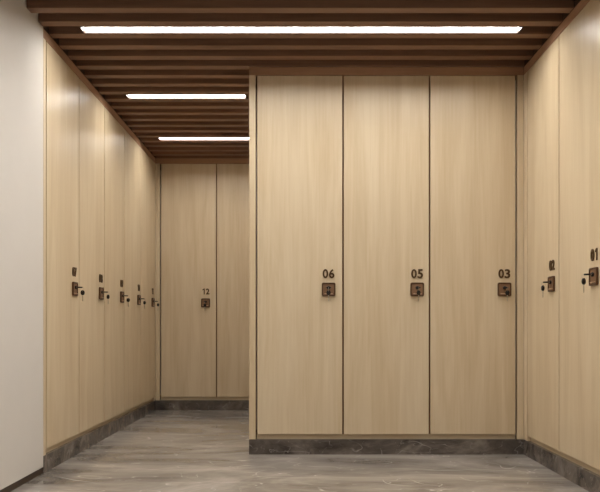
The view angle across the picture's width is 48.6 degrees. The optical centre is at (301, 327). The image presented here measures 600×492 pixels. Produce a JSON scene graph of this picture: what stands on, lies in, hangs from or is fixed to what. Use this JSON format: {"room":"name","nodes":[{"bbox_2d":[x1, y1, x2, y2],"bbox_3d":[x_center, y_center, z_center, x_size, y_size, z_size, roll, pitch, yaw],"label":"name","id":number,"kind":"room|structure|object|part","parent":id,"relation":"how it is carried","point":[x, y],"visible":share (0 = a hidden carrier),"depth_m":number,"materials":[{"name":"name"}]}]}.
{"room":"changing room","nodes":[
{"label":"changing room","id":0,"kind":"room"},
{"bbox_2d":[0,0,42,489],"bbox_3d":[-1.710,-0.469,2.205,0.620,2.520,9.611,0,0,0],"label":"wall","id":1,"kind":"structure","parent":0,"point":[21,33],"depth_m":3.33,"materials":[{"name":"white paint"}]},
{"bbox_2d":[0,468,41,491],"bbox_3d":[-1.712,0.773,0.504,0.616,0.036,6.209,0,0,0],"label":"baseboard","id":2,"kind":"structure","parent":1,"relation":"attached to","point":[35,474],"depth_m":3.35,"materials":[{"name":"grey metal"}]},
{"bbox_2d":[155,170,160,394],"bbox_3d":[-1.058,-0.419,6.946,1.645,2.420,0.130,0,0,0],"label":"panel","id":3,"kind":"structure","parent":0,"point":[155,170],"depth_m":6.88,"materials":[{"name":"beige wood"}]},
{"bbox_2d":[11,410,588,491],"bbox_3d":[-0.005,0.831,2.155,4.030,0.080,9.711,0,0,0],"label":"floor","id":4,"kind":"structure","parent":0,"point":[162,450],"depth_m":3.77,"materials":[{"name":"stone"}]},
{"bbox_2d":[46,42,78,448],"bbox_3d":[-1.630,-0.463,3.923,0.492,2.320,0.539,0,0,0],"label":"locker","id":5,"kind":"object","parent":4,"relation":"on","point":[62,84],"visible":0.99,"depth_m":3.90,"materials":[{"name":"brown wood"}]},
{"bbox_2d":[77,287,84,300],"bbox_3d":[-1.360,-0.208,4.097,0.047,0.090,0.031,0,0,33],"label":"key","id":6,"kind":"object","parent":5,"relation":"hanging from","point":[82,292],"visible":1,"depth_m":4.10,"materials":[{"name":"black metal"}]},
{"bbox_2d":[79,78,103,432],"bbox_3d":[-1.630,-0.463,4.463,0.492,2.320,0.539,0,0,0],"label":"locker","id":7,"kind":"object","parent":4,"relation":"on","point":[91,110],"visible":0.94,"depth_m":4.44,"materials":[{"name":"brown wood"}]},
{"bbox_2d":[42,400,155,472],"bbox_3d":[-1.640,0.744,5.001,0.480,0.094,2.780,0,0,0],"label":"plinth","id":8,"kind":"object","parent":4,"relation":"on","point":[53,458],"visible":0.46,"depth_m":4.44,"materials":[{"name":"stone"}]},
{"bbox_2d":[43,28,154,455],"bbox_3d":[-1.640,-0.466,5.001,0.480,2.325,2.779,0,0,0],"label":"surround","id":9,"kind":"object","parent":4,"relation":"on","point":[46,37],"visible":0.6,"depth_m":3.73,"materials":[{"name":"beige wood"}]},
{"bbox_3d":[-1.412,-1.604,5.001,0.024,0.048,2.779,0,0,0],"label":"rail","id":10,"kind":"part","parent":9,"relation":"part of","materials":[{"name":"brown wood"}]},
{"bbox_3d":[-1.421,0.682,5.003,0.004,0.028,2.698,0,0,0],"label":"rail","id":11,"kind":"part","parent":9,"relation":"part of","materials":[{"name":"brown wood"}]},
{"bbox_2d":[104,107,123,420],"bbox_3d":[-1.630,-0.463,5.003,0.492,2.320,0.539,0,0,0],"label":"locker","id":12,"kind":"object","parent":4,"relation":"on","point":[113,131],"visible":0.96,"depth_m":4.93,"materials":[{"name":"brown wood"}]},
{"bbox_2d":[124,129,140,411],"bbox_3d":[-1.630,-0.463,5.543,0.492,2.320,0.539,0,0,0],"label":"locker","id":13,"kind":"object","parent":4,"relation":"on","point":[132,150],"visible":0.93,"depth_m":5.52,"materials":[{"name":"brown wood"}]},
{"bbox_2d":[141,148,154,403],"bbox_3d":[-1.630,-0.463,6.083,0.492,2.320,0.539,0,0,0],"label":"locker","id":14,"kind":"object","parent":4,"relation":"on","point":[147,165],"visible":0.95,"depth_m":6.06,"materials":[{"name":"brown wood"}]},
{"bbox_2d":[161,164,216,396],"bbox_3d":[-1.083,-0.463,6.621,0.537,2.320,0.492,0,0,0],"label":"locker","id":15,"kind":"object","parent":4,"relation":"on","point":[188,191],"visible":0.99,"depth_m":6.39,"materials":[{"name":"brown wood"}]},
{"bbox_3d":[-0.918,-0.240,6.387,0.066,0.066,0.008,0,0,0],"label":"lock panel","id":16,"kind":"part","parent":15,"relation":"part of","materials":[{"name":"brown metal"}]},
{"bbox_2d":[155,395,248,409],"bbox_3d":[-1.056,0.744,6.631,1.649,0.094,0.480,0,0,0],"label":"plinth","id":17,"kind":"object","parent":4,"relation":"on","point":[160,404],"visible":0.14,"depth_m":6.39,"materials":[{"name":"stone"}]},
{"bbox_2d":[156,158,248,399],"bbox_3d":[-0.816,-0.466,6.403,1.167,2.325,0.024,0,0,0],"label":"surround","id":18,"kind":"object","parent":4,"relation":"on","point":[159,161],"visible":0.54,"depth_m":6.39,"materials":[{"name":"brown wood"}]},
{"bbox_3d":[-0.816,-1.604,6.403,1.167,0.048,0.024,0,0,0],"label":"rail","id":19,"kind":"part","parent":18,"relation":"part of","materials":[{"name":"brown wood"}]},
{"bbox_3d":[-0.814,0.682,6.412,1.074,0.028,0.004,0,0,0],"label":"rail","id":20,"kind":"part","parent":18,"relation":"part of","materials":[{"name":"brown wood"}]},
{"bbox_2d":[217,164,248,396],"bbox_3d":[-0.545,-0.463,6.629,0.537,2.320,0.476,0,0,0],"label":"locker","id":21,"kind":"object","parent":4,"relation":"on","point":[232,179],"visible":0.52,"depth_m":6.39,"materials":[{"name":"brown wood"}]},
{"bbox_2d":[257,76,342,433],"bbox_3d":[-0.009,-0.463,4.384,0.540,2.320,0.492,0,0,0],"label":"locker","id":22,"kind":"object","parent":4,"relation":"on","point":[300,118],"visible":0.96,"depth_m":4.15,"materials":[{"name":"brown wood"}]},
{"bbox_2d":[326,287,330,300],"bbox_3d":[0.171,-0.208,4.115,0.031,0.090,0.046,0,0,0],"label":"key","id":23,"kind":"object","parent":22,"relation":"hanging from","point":[328,292],"visible":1,"depth_m":4.10,"materials":[{"name":"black metal"}]},
{"bbox_3d":[0.171,-0.240,4.150,0.066,0.066,0.008,0,0,0],"label":"lock panel","id":24,"kind":"part","parent":22,"relation":"part of","materials":[{"name":"brown metal"}]},
{"bbox_2d":[343,76,428,433],"bbox_3d":[0.532,-0.463,4.384,0.540,2.320,0.492,0,0,0],"label":"locker","id":25,"kind":"object","parent":4,"relation":"on","point":[386,118],"visible":0.98,"depth_m":4.15,"materials":[{"name":"brown wood"}]},
{"bbox_3d":[0.724,-0.240,4.150,0.066,0.066,0.008,0,0,0],"label":"lock panel","id":26,"kind":"part","parent":25,"relation":"part of","materials":[{"name":"brown metal"}]},
{"bbox_2d":[249,430,523,453],"bbox_3d":[0.532,0.744,4.394,1.716,0.094,0.480,0,0,0],"label":"plinth","id":27,"kind":"object","parent":4,"relation":"on","point":[256,446],"visible":0.71,"depth_m":4.15,"materials":[{"name":"stone"}]},
{"bbox_2d":[249,67,523,438],"bbox_3d":[0.532,-0.466,4.394,1.715,2.325,0.480,0,0,0],"label":"surround","id":28,"kind":"object","parent":4,"relation":"on","point":[518,72],"visible":0.98,"depth_m":4.15,"materials":[{"name":"brown wood"}]},
{"bbox_3d":[-0.316,-0.466,4.406,0.019,2.325,0.456,0,0,0],"label":"panel","id":29,"kind":"part","parent":28,"relation":"part of","materials":[{"name":"brown wood"}]},
{"bbox_3d":[0.532,0.682,4.176,1.620,0.028,0.004,0,0,0],"label":"rail","id":30,"kind":"part","parent":28,"relation":"part of","materials":[{"name":"brown wood"}]},
{"bbox_3d":[0.532,-1.604,4.166,1.715,0.048,0.024,0,0,0],"label":"rail","id":31,"kind":"part","parent":28,"relation":"part of","materials":[{"name":"brown wood"}]},
{"bbox_2d":[429,76,514,433],"bbox_3d":[1.073,-0.463,4.384,0.540,2.320,0.492,0,0,0],"label":"locker","id":32,"kind":"object","parent":4,"relation":"on","point":[472,118],"visible":0.94,"depth_m":4.15,"materials":[{"name":"brown wood"}]},
{"bbox_3d":[1.268,-0.240,4.150,0.066,0.066,0.008,0,0,0],"label":"lock panel","id":33,"kind":"part","parent":32,"relation":"part of","materials":[{"name":"brown metal"}]},
{"bbox_2d":[503,287,509,300],"bbox_3d":[1.269,-0.208,4.115,0.033,0.090,0.046,0,0,0],"label":"key","id":34,"kind":"object","parent":32,"relation":"hanging from","point":[507,292],"visible":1,"depth_m":4.10,"materials":[{"name":"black metal"}]},
{"bbox_2d":[528,36,558,450],"bbox_3d":[1.620,-0.463,3.836,0.492,2.320,0.498,0,0,0],"label":"locker","id":35,"kind":"object","parent":4,"relation":"on","point":[543,76],"visible":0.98,"depth_m":3.80,"materials":[{"name":"brown wood"}]},
{"bbox_2d":[541,281,548,296],"bbox_3d":[1.350,-0.212,3.680,0.049,0.090,0.031,0,0,0],"label":"key","id":36,"kind":"object","parent":35,"relation":"hanging from","point":[542,286],"visible":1,"depth_m":3.67,"materials":[{"name":"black metal"}]},
{"bbox_3d":[1.386,-0.243,3.680,0.008,0.066,0.066,0,0,0],"label":"lock panel","id":37,"kind":"part","parent":35,"relation":"part of","materials":[{"name":"brown metal"}]},
{"bbox_2d":[524,440,599,491],"bbox_3d":[1.630,0.744,3.577,0.480,0.094,1.154,0,0,0],"label":"plinth","id":38,"kind":"object","parent":4,"relation":"on","point":[577,474],"visible":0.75,"depth_m":3.51,"materials":[{"name":"stone"}]},
{"bbox_2d":[524,0,599,474],"bbox_3d":[1.402,-0.466,3.577,0.024,2.325,1.153,0,0,0],"label":"surround","id":39,"kind":"object","parent":4,"relation":"on","point":[582,3],"visible":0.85,"depth_m":4.09,"materials":[{"name":"brown wood"}]},
{"bbox_3d":[1.402,-1.604,3.577,0.024,0.048,1.153,0,0,0],"label":"rail","id":40,"kind":"part","parent":39,"relation":"part of","materials":[{"name":"brown wood"}]},
{"bbox_3d":[1.411,0.682,3.565,0.004,0.028,1.038,0,0,0],"label":"rail","id":41,"kind":"part","parent":39,"relation":"part of","materials":[{"name":"brown wood"}]},
{"bbox_2d":[559,0,599,469],"bbox_3d":[1.620,-0.463,3.316,0.492,2.320,0.540,0,0,0],"label":"locker","id":42,"kind":"object","parent":4,"relation":"on","point":[579,43],"visible":1,"depth_m":3.31,"materials":[{"name":"brown wood"}]},
{"bbox_2d":[581,273,591,292],"bbox_3d":[1.350,-0.212,3.146,0.046,0.090,0.031,0,0,-36],"label":"key","id":43,"kind":"object","parent":42,"relation":"hanging from","point":[583,281],"visible":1,"depth_m":3.14,"materials":[{"name":"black metal"}]},
{"bbox_3d":[1.386,-0.243,3.148,0.008,0.066,0.066,0,0,0],"label":"lock panel","id":44,"kind":"part","parent":42,"relation":"part of","materials":[{"name":"brown metal"}]},
{"bbox_2d":[43,0,580,169],"bbox_3d":[-0.005,-1.720,2.155,4.030,0.179,9.711,0,0,0],"label":"ceiling","id":45,"kind":"structure","parent":0,"point":[564,15],"depth_m":3.97,"materials":[{"name":"paint"}]},
{"bbox_2d":[84,69,248,77],"bbox_3d":[-0.866,-1.679,4.314,1.067,0.099,0.057,0,0,0],"label":"wooden slat","id":46,"kind":"object","parent":45,"relation":"attached to","point":[89,73],"visible":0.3,"depth_m":4.29,"materials":[{"name":"brown wood"}]},
{"bbox_2d":[92,78,248,86],"bbox_3d":[-0.866,-1.679,4.465,1.067,0.099,0.057,0,0,0],"label":"wooden slat","id":47,"kind":"object","parent":45,"relation":"attached to","point":[96,82],"visible":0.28,"depth_m":4.44,"materials":[{"name":"brown wood"}]},
{"bbox_2d":[98,87,248,94],"bbox_3d":[-0.866,-1.679,4.614,1.067,0.099,0.057,0,0,0],"label":"wooden slat","id":48,"kind":"object","parent":45,"relation":"attached to","point":[102,90],"visible":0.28,"depth_m":4.59,"materials":[{"name":"brown wood"}]},
{"bbox_2d":[105,95,248,101],"bbox_3d":[-0.818,-1.679,4.764,1.163,0.099,0.057,0,0,0],"label":"wooden slat","id":49,"kind":"object","parent":45,"relation":"attached to","point":[109,98],"visible":0.24,"depth_m":4.76,"materials":[{"name":"brown wood"}]},
{"bbox_2d":[111,102,248,108],"bbox_3d":[-0.818,-1.679,4.915,1.163,0.099,0.057,0,0,0],"label":"wooden slat","id":50,"kind":"object","parent":45,"relation":"attached to","point":[115,105],"visible":0.28,"depth_m":4.89,"materials":[{"name":"brown wood"}]},
{"bbox_2d":[117,109,248,114],"bbox_3d":[-0.818,-1.679,5.064,1.163,0.099,0.057,0,0,0],"label":"wooden slat","id":51,"kind":"object","parent":45,"relation":"attached to","point":[119,111],"visible":0.24,"depth_m":5.04,"materials":[{"name":"brown wood"}]},
{"bbox_2d":[122,115,248,120],"bbox_3d":[-0.818,-1.679,5.215,1.163,0.099,0.057,0,0,0],"label":"wooden slat","id":52,"kind":"object","parent":45,"relation":"attached to","point":[124,117],"visible":0.26,"depth_m":5.19,"materials":[{"name":"brown wood"}]},
{"bbox_2d":[126,95,245,98],"bbox_3d":[-0.809,-1.679,4.689,0.838,0.099,0.090,0,0,0],"label":"strip light","id":53,"kind":"object","parent":45,"relation":"attached to","point":[128,96],"visible":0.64,"depth_m":4.72,"materials":[{"name":"white"}]},
{"bbox_2d":[128,95,244,95],"bbox_3d":[-0.809,-1.647,4.689,0.829,0.006,0.067,0,0,0],"label":"diffuser","id":54,"kind":"object","parent":53,"relation":"attached to","point":[128,95],"depth_m":4.70,"materials":[{"name":"white plastic"}]},
{"bbox_2d":[127,121,248,126],"bbox_3d":[-0.818,-1.679,5.364,1.163,0.099,0.057,0,0,0],"label":"wooden slat","id":55,"kind":"object","parent":45,"relation":"attached to","point":[129,123],"visible":0.24,"depth_m":5.34,"materials":[{"name":"brown wood"}]},
{"bbox_2d":[132,127,248,131],"bbox_3d":[-0.818,-1.679,5.514,1.163,0.099,0.057,0,0,0],"label":"wooden slat","id":56,"kind":"object","parent":45,"relation":"attached to","point":[134,129],"visible":0.24,"depth_m":5.49,"materials":[{"name":"brown wood"}]},
{"bbox_2d":[136,132,248,137],"bbox_3d":[-0.818,-1.679,5.665,1.163,0.099,0.057,0,0,0],"label":"wooden slat","id":57,"kind":"object","parent":45,"relation":"attached to","point":[138,134],"visible":0.24,"depth_m":5.64,"materials":[{"name":"brown wood"}]},
{"bbox_2d":[140,138,248,141],"bbox_3d":[-0.818,-1.679,5.814,1.163,0.099,0.057,0,0,0],"label":"wooden slat","id":58,"kind":"object","parent":45,"relation":"attached to","point":[141,139],"visible":0.24,"depth_m":5.81,"materials":[{"name":"brown wood"}]},
{"bbox_2d":[145,142,248,146],"bbox_3d":[-0.818,-1.679,5.965,1.163,0.099,0.057,0,0,0],"label":"wooden slat","id":59,"kind":"object","parent":45,"relation":"attached to","point":[147,144],"visible":0.24,"depth_m":5.94,"materials":[{"name":"brown wood"}]},
{"bbox_2d":[148,147,248,151],"bbox_3d":[-0.818,-1.679,6.114,1.163,0.099,0.057,0,0,0],"label":"wooden slat","id":60,"kind":"object","parent":45,"relation":"attached to","point":[151,149],"visible":0.24,"depth_m":6.09,"materials":[{"name":"brown wood"}]},
{"bbox_2d":[152,152,248,155],"bbox_3d":[-0.818,-1.679,6.264,1.163,0.099,0.057,0,0,0],"label":"wooden slat","id":61,"kind":"object","parent":45,"relation":"attached to","point":[153,153],"visible":0.24,"depth_m":6.24,"materials":[{"name":"brown wood"}]},
{"bbox_2d":[156,156,248,157],"bbox_3d":[-0.818,-1.679,6.415,1.163,0.099,0.057,0,0,0],"label":"wooden slat","id":62,"kind":"object","parent":45,"relation":"attached to","point":[156,156],"visible":0.24,"depth_m":6.39,"materials":[{"name":"brown wood"}]},
{"bbox_2d":[158,138,248,140],"bbox_3d":[-0.809,-1.679,5.739,0.838,0.099,0.090,0,0,0],"label":"strip light","id":63,"kind":"object","parent":45,"relation":"attached to","point":[160,139],"visible":0.33,"depth_m":5.77,"materials":[{"name":"white plastic"}]},
{"bbox_2d":[160,138,248,138],"bbox_3d":[-0.809,-1.647,5.739,0.829,0.006,0.067,0,0,0],"label":"diffuser","id":64,"kind":"object","parent":63,"relation":"attached to","point":[160,138],"depth_m":5.77,"materials":[{"name":"white plastic"}]},
{"bbox_2d":[38,13,561,25],"bbox_3d":[-0.005,-1.679,3.564,2.788,0.099,0.057,0,0,0],"label":"wooden slat","id":65,"kind":"object","parent":45,"relation":"attached to","point":[45,19],"visible":0.52,"depth_m":3.54,"materials":[{"name":"brown wood"}]},
{"bbox_2d":[76,60,523,68],"bbox_3d":[-0.005,-1.679,4.165,2.788,0.099,0.057,0,0,0],"label":"wooden slat","id":66,"kind":"object","parent":45,"relation":"attached to","point":[81,64],"visible":0.48,"depth_m":4.14,"materials":[{"name":"brown wood"}]},
{"bbox_2d":[27,0,573,12],"bbox_3d":[-0.005,-1.679,3.414,2.788,0.099,0.057,0,0,0],"label":"wooden slat","id":67,"kind":"object","parent":45,"relation":"attached to","point":[34,6],"visible":1,"depth_m":3.39,"materials":[{"name":"brown wood"}]},
{"bbox_2d":[59,38,541,49],"bbox_3d":[-0.005,-1.679,3.865,2.788,0.099,0.057,0,0,0],"label":"wooden slat","id":68,"kind":"object","parent":45,"relation":"attached to","point":[64,43],"visible":0.52,"depth_m":3.84,"materials":[{"name":"brown wood"}]},
{"bbox_2d":[68,50,532,59],"bbox_3d":[-0.005,-1.679,4.014,2.788,0.099,0.057,0,0,0],"label":"wooden slat","id":69,"kind":"object","parent":45,"relation":"attached to","point":[72,54],"visible":0.48,"depth_m":3.99,"materials":[{"name":"brown wood"}]},
{"bbox_2d":[49,26,551,37],"bbox_3d":[-0.005,-1.679,3.715,2.788,0.099,0.057,0,0,0],"label":"wooden slat","id":70,"kind":"object","parent":45,"relation":"attached to","point":[54,31],"visible":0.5,"depth_m":3.70,"materials":[{"name":"brown wood"}]},
{"bbox_2d":[79,26,522,33],"bbox_3d":[0.000,-1.679,3.639,2.400,0.099,0.090,0,0,0],"label":"strip light","id":71,"kind":"object","parent":45,"relation":"attached to","point":[86,29],"visible":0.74,"depth_m":3.66,"materials":[{"name":"white plastic"}]},
{"bbox_2d":[83,27,519,29],"bbox_3d":[0.000,-1.647,3.639,2.391,0.006,0.067,0,0,0],"label":"diffuser","id":72,"kind":"object","parent":71,"relation":"attached to","point":[84,28],"depth_m":3.65,"materials":[{"name":"white plastic"}]},
{"bbox_2d":[515,80,515,434],"bbox_3d":[0.890,-0.469,5.827,2.240,2.520,2.367,0,0,0],"label":"wall","id":73,"kind":"structure","parent":0,"point":[515,80],"depth_m":4.64,"materials":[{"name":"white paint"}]}
]}

